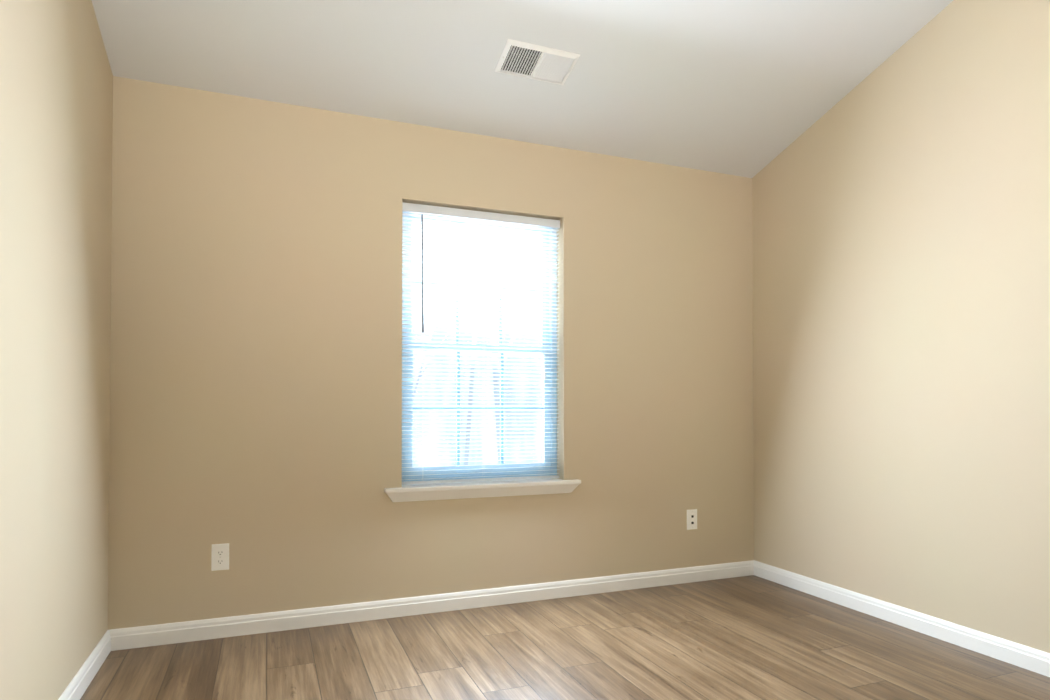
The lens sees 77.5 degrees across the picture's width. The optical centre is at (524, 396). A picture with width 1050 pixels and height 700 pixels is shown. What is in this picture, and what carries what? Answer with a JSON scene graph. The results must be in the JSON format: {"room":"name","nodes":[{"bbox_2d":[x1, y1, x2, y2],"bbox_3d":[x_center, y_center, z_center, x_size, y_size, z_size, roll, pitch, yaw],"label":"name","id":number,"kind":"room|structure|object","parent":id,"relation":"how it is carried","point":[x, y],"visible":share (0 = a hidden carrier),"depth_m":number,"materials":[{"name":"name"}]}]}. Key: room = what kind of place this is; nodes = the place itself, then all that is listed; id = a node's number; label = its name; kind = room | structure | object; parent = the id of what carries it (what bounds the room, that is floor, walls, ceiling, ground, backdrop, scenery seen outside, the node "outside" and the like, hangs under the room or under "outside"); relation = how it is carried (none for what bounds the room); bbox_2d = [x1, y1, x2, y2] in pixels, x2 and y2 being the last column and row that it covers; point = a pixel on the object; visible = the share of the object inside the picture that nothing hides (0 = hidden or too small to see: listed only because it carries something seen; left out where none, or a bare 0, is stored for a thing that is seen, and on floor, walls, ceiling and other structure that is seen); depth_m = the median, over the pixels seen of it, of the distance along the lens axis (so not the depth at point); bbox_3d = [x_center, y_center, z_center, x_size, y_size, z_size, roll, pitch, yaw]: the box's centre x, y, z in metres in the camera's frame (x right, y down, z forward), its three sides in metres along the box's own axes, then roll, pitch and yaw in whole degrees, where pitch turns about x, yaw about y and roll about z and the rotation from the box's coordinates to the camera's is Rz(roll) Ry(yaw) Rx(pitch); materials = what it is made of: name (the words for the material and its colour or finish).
{"room":"empty bedroom","nodes":[
{"label":"empty bedroom","id":0,"kind":"room"},
{"bbox_2d":[0,0,112,699],"bbox_3d":[-1.070,-0.806,0.821,0.160,3.691,4.480,0,-1,-22],"label":"wall","id":1,"kind":"structure","parent":0,"point":[56,104],"depth_m":2.03,"materials":[{"name":"beige paint"}]},
{"bbox_2d":[58,630,110,699],"bbox_3d":[-0.989,0.997,0.825,0.015,0.086,4.160,0,-1,-22],"label":"baseboard","id":2,"kind":"structure","parent":1,"relation":"attached to","point":[79,684],"depth_m":2.42,"materials":[{"name":"white paint"}]},
{"bbox_2d":[108,76,753,629],"bbox_3d":[-0.207,-0.140,3.474,3.403,2.440,0.160,0,-1,-22],"label":"wall","id":3,"kind":"structure","parent":0,"point":[256,350],"depth_m":3.15,"materials":[{"name":"beige paint"}]},
{"bbox_2d":[211,543,228,570],"bbox_3d":[-1.359,0.716,2.916,0.072,0.117,0.007,0,-1,-22],"label":"electrical outlet","id":4,"kind":"object","parent":3,"relation":"attached to","point":[219,556],"visible":1,"depth_m":2.91,"materials":[{"name":"white plastic"}]},
{"bbox_2d":[109,560,753,650],"bbox_3d":[-0.175,1.036,3.375,3.403,0.086,0.015,0,-1,-22],"label":"baseboard","id":5,"kind":"structure","parent":3,"relation":"attached to","point":[167,633],"depth_m":3.20,"materials":[{"name":"white paint"}]},
{"bbox_2d":[402,212,556,481],"bbox_3d":[-0.244,-0.264,3.508,0.880,1.430,0.074,0,-1,-22],"label":"window","id":6,"kind":"structure","parent":3,"relation":"in","point":[447,472],"depth_m":3.50,"materials":[{"name":"white plastic"}]},
{"bbox_2d":[402,202,559,484],"bbox_3d":[-0.216,-0.265,3.436,0.872,1.417,0.042,0,-1,-22],"label":"window blinds","id":7,"kind":"object","parent":6,"relation":"attached to","point":[421,209],"visible":0.83,"depth_m":3.43,"materials":[{"name":"white plastic"}]},
{"bbox_2d":[384,478,580,501],"bbox_3d":[-0.208,0.485,3.404,1.050,0.072,0.132,0,-1,-22],"label":"window sill","id":8,"kind":"structure","parent":3,"relation":"attached to","point":[428,492],"depth_m":3.35,"materials":[{"name":"white paint"}]},
{"bbox_2d":[687,509,696,529],"bbox_3d":[0.983,0.722,3.841,0.072,0.117,0.007,0,-1,-22],"label":"data jack","id":9,"kind":"object","parent":3,"relation":"attached to","point":[691,519],"visible":1,"depth_m":3.84,"materials":[{"name":"white plastic"}]},
{"bbox_2d":[91,0,952,177],"bbox_3d":[0.587,-2.058,1.494,3.723,1.427,4.480,0,-1,-22],"label":"ceiling","id":10,"kind":"structure","parent":0,"point":[748,88],"depth_m":2.95,"materials":[{"name":"white paint"}]},
{"bbox_2d":[494,39,580,84],"bbox_3d":[0.055,-1.505,2.962,0.347,0.015,0.194,0,-17,-22],"label":"ceiling vent","id":11,"kind":"object","parent":10,"relation":"in","point":[534,62],"visible":1,"depth_m":2.95,"materials":[{"name":"white metal"}]},
{"bbox_2d":[80,575,1049,699],"bbox_3d":[0.587,1.109,1.446,3.723,0.120,4.480,0,-1,-22],"label":"floor","id":12,"kind":"structure","parent":0,"point":[752,637],"depth_m":2.67,"materials":[{"name":"wood"}]},
{"bbox_2d":[752,0,1049,652],"bbox_3d":[2.243,-0.786,2.130,0.160,3.691,4.480,0,-1,-22],"label":"wall","id":13,"kind":"structure","parent":0,"point":[901,302],"depth_m":2.99,"materials":[{"name":"beige paint"}]},
{"bbox_2d":[754,560,1049,676],"bbox_3d":[2.162,1.016,2.070,0.015,0.086,4.160,0,-1,-22],"label":"baseboard","id":14,"kind":"structure","parent":13,"relation":"attached to","point":[1020,655],"depth_m":2.98,"materials":[{"name":"white paint"}]},
{"label":"outside","id":15,"kind":"structure","parent":0,"visible":0},
{"bbox_2d":[412,224,550,484],"bbox_3d":[-0.639,-0.906,4.369,7.000,6.000,0.001,0,-1,-22],"label":"sky","id":16,"kind":"structure","parent":15,"point":[491,445],"depth_m":4.47,"materials":[{"name":"white"}]},
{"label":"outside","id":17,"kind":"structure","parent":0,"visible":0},
{"bbox_2d":[412,227,540,480],"bbox_3d":[-0.188,-0.829,4.104,3.886,5.040,0.796,0,-1,-22],"label":"trees","id":18,"kind":"object","parent":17,"point":[495,388],"depth_m":4.06,"materials":[{"name":"white plant"}]}
]}

